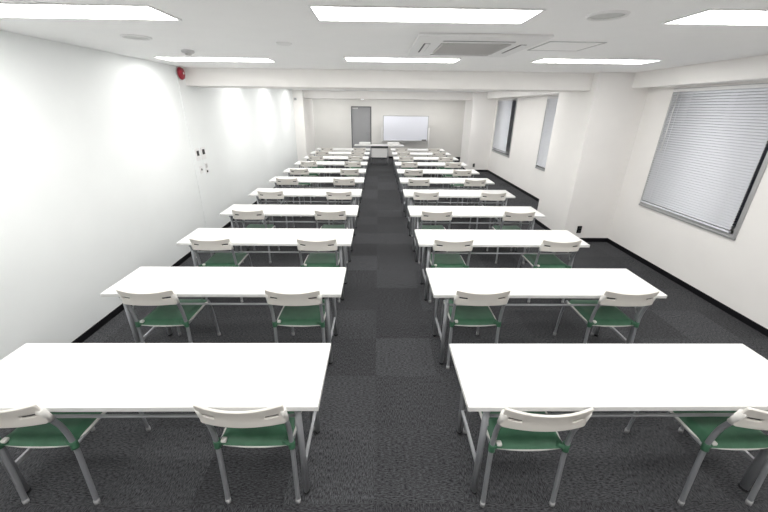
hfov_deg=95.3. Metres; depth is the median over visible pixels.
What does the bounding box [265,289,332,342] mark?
chair
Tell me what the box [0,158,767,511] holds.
floor
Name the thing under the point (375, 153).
table
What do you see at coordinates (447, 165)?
chair
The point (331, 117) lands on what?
wall
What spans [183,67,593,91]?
beam
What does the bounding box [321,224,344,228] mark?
seat cushion
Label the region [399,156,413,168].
chair
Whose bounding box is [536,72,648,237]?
column
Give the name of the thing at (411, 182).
chair
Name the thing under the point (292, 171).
chair
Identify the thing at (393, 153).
desk
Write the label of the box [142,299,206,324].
seat cushion
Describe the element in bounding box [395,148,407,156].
chair
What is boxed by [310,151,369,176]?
desk
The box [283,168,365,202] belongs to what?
desk
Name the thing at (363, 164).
desk
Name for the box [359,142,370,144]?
box
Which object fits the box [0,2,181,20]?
recessed light
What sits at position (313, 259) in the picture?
seat cushion
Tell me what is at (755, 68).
soffit
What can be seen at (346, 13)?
recessed light
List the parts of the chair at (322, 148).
backrest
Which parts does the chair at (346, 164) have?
backrest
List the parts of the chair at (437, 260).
leg, backrest, leg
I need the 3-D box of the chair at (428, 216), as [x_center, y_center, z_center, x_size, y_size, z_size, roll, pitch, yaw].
[0.685,-0.328,4.937,0.416,0.778,0.581,0,23,-1]
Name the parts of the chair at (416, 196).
leg, backrest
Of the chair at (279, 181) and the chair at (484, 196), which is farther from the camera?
the chair at (279, 181)
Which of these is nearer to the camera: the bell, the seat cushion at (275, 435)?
the seat cushion at (275, 435)
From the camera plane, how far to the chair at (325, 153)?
10.61 m
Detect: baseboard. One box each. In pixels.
[71,167,309,342]
[463,168,767,336]
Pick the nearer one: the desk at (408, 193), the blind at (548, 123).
the desk at (408, 193)
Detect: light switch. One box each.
[195,148,200,160]
[200,147,206,159]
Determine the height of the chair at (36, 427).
0.778 m
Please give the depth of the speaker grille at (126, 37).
2.69 m
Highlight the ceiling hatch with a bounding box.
[527,41,606,50]
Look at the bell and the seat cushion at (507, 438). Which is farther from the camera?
the bell
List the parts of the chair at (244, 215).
backrest, leg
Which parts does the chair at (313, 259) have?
leg, backrest, leg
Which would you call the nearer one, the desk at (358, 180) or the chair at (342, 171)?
the desk at (358, 180)
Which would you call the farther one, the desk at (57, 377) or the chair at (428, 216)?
the chair at (428, 216)
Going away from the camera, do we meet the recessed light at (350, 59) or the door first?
the recessed light at (350, 59)
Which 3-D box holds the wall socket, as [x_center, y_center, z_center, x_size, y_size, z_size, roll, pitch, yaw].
[3.183,-0.430,5.705,0.072,0.120,0.012,0,23,-1]
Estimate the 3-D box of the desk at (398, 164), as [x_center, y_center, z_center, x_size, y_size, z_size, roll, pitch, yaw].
[1.180,-2.041,9.088,1.804,0.700,0.490,0,23,-1]
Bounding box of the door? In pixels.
[351,106,370,157]
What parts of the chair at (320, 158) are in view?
backrest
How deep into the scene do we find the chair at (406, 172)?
7.61 m
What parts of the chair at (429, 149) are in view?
backrest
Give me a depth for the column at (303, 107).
11.58 m
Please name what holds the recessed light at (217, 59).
in the ceiling
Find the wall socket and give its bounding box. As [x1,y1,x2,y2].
[576,226,581,232]
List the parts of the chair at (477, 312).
leg, leg, seat, backrest, leg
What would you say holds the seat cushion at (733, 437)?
on the chair at (741, 430)
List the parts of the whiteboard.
board frame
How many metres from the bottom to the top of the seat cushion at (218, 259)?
0.051 m
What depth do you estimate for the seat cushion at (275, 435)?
1.80 m
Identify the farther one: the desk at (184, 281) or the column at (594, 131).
the column at (594, 131)
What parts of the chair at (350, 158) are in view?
backrest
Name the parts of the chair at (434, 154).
backrest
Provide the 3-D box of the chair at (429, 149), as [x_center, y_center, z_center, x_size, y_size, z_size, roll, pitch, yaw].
[1.654,-3.328,12.036,0.416,0.778,0.581,0,23,-1]
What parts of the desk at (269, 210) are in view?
leg, leg, leg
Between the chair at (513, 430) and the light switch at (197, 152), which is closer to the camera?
the chair at (513, 430)
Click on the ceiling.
(210, 28)
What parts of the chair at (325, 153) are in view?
backrest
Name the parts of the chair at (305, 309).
leg, backrest, seat, leg, leg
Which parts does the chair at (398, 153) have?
backrest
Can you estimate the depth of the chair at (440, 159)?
9.67 m
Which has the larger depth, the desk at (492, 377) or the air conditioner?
the air conditioner
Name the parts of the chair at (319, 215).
backrest, leg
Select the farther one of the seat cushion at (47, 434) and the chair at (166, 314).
the chair at (166, 314)
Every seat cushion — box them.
[5,412,101,445]
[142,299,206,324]
[203,253,246,266]
[220,411,294,445]
[245,224,273,227]
[278,299,324,324]
[305,253,338,266]
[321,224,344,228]
[419,225,444,229]
[431,254,464,267]
[449,299,495,324]
[482,411,562,448]
[493,225,521,229]
[523,254,565,267]
[569,300,633,325]
[673,411,767,448]
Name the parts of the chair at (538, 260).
leg, leg, backrest, leg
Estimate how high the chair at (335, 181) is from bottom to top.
0.778 m
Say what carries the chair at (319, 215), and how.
on the floor
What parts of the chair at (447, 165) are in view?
backrest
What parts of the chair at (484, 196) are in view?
backrest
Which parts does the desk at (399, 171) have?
leg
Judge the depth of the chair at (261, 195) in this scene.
5.56 m
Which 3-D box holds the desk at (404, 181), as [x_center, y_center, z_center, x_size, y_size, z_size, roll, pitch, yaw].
[1.212,-1.177,7.054,1.804,0.700,0.490,0,23,-1]
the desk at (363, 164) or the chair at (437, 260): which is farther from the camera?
the desk at (363, 164)
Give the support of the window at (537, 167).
in the wall at (734, 273)
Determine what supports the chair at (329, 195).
on the floor
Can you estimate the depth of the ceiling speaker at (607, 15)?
1.91 m
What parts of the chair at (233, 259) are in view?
leg, backrest, leg, leg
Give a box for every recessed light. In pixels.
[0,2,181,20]
[153,56,275,61]
[308,5,545,23]
[344,57,460,62]
[530,58,662,63]
[661,8,767,25]
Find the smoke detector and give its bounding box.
[181,49,194,55]
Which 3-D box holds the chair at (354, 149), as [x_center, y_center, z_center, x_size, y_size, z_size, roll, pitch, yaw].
[-0.820,-3.337,11.990,0.416,0.778,0.581,0,23,-1]
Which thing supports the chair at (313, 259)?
on the floor
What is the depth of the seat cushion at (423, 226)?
4.98 m
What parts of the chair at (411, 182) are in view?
backrest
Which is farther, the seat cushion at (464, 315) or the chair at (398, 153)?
the chair at (398, 153)
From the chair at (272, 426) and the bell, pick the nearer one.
the chair at (272, 426)
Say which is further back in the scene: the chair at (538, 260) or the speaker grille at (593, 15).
the chair at (538, 260)
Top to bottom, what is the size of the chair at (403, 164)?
0.778 m
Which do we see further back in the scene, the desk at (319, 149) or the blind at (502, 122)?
the desk at (319, 149)
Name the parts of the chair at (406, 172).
backrest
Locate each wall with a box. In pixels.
[0,30,298,359]
[312,99,464,156]
[488,80,767,328]
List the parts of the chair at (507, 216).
leg, backrest, leg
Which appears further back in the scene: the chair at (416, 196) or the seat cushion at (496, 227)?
the chair at (416, 196)
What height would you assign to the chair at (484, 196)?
0.778 m
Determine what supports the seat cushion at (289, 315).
on the chair at (305, 309)
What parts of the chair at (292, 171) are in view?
backrest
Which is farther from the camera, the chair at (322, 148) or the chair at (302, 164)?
the chair at (322, 148)
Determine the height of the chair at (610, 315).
0.778 m
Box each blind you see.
[492,99,513,152]
[536,96,558,167]
[641,83,767,232]
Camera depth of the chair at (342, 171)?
7.59 m
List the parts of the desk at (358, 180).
leg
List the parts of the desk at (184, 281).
leg, rail, leg, leg, rail, leg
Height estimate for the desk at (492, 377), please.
0.700 m
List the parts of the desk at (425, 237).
leg, leg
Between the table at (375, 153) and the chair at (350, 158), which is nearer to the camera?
the chair at (350, 158)
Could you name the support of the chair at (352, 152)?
on the floor
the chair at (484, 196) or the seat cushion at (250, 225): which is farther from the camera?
the chair at (484, 196)
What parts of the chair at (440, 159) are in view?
backrest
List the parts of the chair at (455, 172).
backrest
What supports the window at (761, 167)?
in the wall at (734, 273)
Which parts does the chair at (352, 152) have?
backrest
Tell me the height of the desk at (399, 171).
0.700 m
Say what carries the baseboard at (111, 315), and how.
attached to the wall at (99, 185)
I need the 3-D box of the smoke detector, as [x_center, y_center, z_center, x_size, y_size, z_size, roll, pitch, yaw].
[-1.870,-1.940,3.341,0.114,0.042,0.114,0,23,-1]
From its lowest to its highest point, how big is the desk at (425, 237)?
0.700 m
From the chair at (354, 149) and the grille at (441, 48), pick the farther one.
the chair at (354, 149)
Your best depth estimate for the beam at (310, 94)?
11.37 m
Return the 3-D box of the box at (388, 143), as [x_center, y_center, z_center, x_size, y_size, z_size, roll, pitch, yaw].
[0.346,-4.252,13.259,0.425,0.095,0.240,0,23,-1]
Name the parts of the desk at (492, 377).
leg, rail, leg, rail, leg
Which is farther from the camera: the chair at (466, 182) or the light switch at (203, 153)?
the chair at (466, 182)
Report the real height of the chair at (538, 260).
0.778 m
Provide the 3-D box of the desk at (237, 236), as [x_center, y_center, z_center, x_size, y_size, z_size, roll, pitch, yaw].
[-1.252,0.095,3.987,1.804,0.700,0.490,0,23,-1]
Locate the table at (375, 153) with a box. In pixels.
[354,144,403,163]
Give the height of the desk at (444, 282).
0.700 m
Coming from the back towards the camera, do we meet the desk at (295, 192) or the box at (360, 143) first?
the box at (360, 143)
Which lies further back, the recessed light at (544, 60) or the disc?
the recessed light at (544, 60)
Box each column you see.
[175,66,230,227]
[292,90,315,167]
[460,92,496,169]
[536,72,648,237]
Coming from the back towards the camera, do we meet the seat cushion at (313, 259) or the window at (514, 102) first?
the window at (514, 102)
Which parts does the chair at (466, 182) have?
backrest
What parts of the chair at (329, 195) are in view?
backrest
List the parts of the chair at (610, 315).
leg, leg, seat, backrest, leg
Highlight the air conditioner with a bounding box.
[407,33,553,56]
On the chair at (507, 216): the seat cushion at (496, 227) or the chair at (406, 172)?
the seat cushion at (496, 227)
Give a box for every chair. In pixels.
[0,404,150,504]
[116,289,220,342]
[189,238,251,302]
[193,404,314,503]
[232,210,279,262]
[257,191,294,227]
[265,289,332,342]
[276,178,304,216]
[290,169,314,202]
[296,239,339,302]
[300,161,320,188]
[308,156,326,183]
[314,210,347,262]
[315,151,331,176]
[321,147,335,167]
[326,191,353,228]
[333,178,354,204]
[340,169,359,202]
[344,162,360,188]
[348,156,362,176]
[351,151,364,176]
[353,148,365,151]
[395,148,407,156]
[397,152,409,161]
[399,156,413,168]
[400,162,417,191]
[403,170,422,203]
[406,179,429,217]
[411,192,438,236]
[415,211,452,263]
[425,148,439,168]
[429,152,445,176]
[429,239,473,302]
[435,157,452,184]
[438,290,510,368]
[440,162,460,189]
[446,170,471,203]
[457,179,485,217]
[463,408,593,507]
[469,192,505,229]
[486,211,534,263]
[517,240,581,302]
[553,290,659,343]
[624,407,767,505]
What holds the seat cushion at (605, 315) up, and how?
on the chair at (610, 315)
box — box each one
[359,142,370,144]
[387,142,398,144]
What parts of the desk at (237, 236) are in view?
leg, leg, leg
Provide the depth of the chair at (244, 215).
4.55 m
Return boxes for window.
[492,99,517,157]
[535,96,555,171]
[639,83,767,239]
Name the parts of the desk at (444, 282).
leg, rail, leg, leg, rail, leg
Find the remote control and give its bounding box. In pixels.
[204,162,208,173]
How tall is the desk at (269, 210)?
0.700 m
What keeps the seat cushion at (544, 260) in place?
on the chair at (538, 260)
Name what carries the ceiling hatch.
attached to the ceiling
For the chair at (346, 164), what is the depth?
8.63 m
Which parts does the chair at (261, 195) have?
backrest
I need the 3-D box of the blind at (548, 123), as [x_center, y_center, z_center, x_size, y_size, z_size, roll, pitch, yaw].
[3.661,-2.585,7.434,0.048,1.477,1.400,0,23,-1]
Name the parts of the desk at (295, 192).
leg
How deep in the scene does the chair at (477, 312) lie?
2.80 m
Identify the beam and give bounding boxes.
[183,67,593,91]
[304,90,471,99]
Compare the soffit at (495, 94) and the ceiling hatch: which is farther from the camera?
the soffit at (495, 94)
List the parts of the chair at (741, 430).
leg, leg, seat, backrest, leg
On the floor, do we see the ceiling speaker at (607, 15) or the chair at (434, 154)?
the chair at (434, 154)
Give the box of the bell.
[177,67,184,79]
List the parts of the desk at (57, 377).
leg, rail, leg, rail, leg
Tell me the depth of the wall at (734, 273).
4.61 m
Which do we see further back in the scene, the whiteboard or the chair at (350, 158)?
the whiteboard
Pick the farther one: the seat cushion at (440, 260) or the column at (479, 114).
the column at (479, 114)
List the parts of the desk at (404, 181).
leg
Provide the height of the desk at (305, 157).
0.700 m
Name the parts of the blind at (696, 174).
rail, head rail, ladder cord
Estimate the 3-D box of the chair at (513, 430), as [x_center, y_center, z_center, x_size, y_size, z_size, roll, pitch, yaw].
[0.735,0.939,1.952,0.416,0.778,0.581,0,23,-1]
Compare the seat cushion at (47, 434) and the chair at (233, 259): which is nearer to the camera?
the seat cushion at (47, 434)
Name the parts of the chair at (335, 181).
backrest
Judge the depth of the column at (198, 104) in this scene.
5.54 m
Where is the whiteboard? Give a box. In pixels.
[381,115,429,158]
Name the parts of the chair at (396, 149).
backrest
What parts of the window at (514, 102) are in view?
sill, pane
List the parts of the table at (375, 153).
panel rail, modesty panel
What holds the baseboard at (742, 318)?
attached to the wall at (734, 273)
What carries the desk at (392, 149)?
on the floor
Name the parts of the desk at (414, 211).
leg, leg, leg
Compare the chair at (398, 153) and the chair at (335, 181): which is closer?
the chair at (335, 181)
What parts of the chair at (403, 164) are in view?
backrest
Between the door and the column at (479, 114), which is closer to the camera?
the column at (479, 114)
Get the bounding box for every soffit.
[487,91,558,98]
[632,55,767,88]
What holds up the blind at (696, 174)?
attached to the window at (761, 167)
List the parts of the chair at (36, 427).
leg, backrest, seat, leg, leg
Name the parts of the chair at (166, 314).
leg, backrest, seat, leg, leg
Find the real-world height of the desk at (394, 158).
0.700 m
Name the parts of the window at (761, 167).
sill, sash, pane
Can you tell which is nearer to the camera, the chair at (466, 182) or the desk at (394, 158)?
the chair at (466, 182)
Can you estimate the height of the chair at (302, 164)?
0.778 m
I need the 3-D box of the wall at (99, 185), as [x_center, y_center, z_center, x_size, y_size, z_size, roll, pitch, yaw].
[-2.894,-2.083,6.785,0.150,2.490,17.300,0,23,-1]
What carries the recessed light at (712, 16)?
in the ceiling
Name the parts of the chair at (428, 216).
leg, backrest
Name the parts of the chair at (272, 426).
leg, backrest, seat, leg, leg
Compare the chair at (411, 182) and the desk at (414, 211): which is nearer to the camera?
the desk at (414, 211)
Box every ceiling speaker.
[119,34,151,40]
[585,10,630,20]
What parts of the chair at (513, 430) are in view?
leg, leg, seat, backrest, leg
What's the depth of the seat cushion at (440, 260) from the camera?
3.88 m
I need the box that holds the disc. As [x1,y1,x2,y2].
[276,42,291,45]
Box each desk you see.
[0,343,330,494]
[100,267,345,364]
[176,228,353,299]
[220,204,358,261]
[248,188,361,234]
[268,177,363,216]
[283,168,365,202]
[294,161,367,191]
[303,156,368,183]
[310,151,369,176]
[316,148,369,169]
[391,148,444,170]
[392,152,450,176]
[393,157,457,183]
[395,162,467,191]
[397,169,479,203]
[399,178,494,216]
[403,189,514,235]
[408,206,544,262]
[415,229,589,300]
[426,268,666,364]
[449,344,767,494]
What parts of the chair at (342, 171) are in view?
backrest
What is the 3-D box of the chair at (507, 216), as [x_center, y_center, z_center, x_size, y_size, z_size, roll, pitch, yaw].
[1.773,-0.326,4.961,0.416,0.778,0.581,0,23,-1]
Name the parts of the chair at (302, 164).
backrest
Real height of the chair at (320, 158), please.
0.778 m
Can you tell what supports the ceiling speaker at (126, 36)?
attached to the ceiling
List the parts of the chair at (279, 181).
backrest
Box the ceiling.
[0,0,767,91]
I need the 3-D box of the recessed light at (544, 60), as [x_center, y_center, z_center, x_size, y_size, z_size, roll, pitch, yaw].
[2.249,-2.084,3.746,1.238,0.006,0.338,0,23,-1]
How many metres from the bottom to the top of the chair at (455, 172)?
0.778 m
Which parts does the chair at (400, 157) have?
backrest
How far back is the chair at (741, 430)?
1.83 m
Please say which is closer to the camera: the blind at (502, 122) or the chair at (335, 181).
the chair at (335, 181)
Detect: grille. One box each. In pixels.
[123,36,147,38]
[432,43,510,54]
[590,13,624,18]

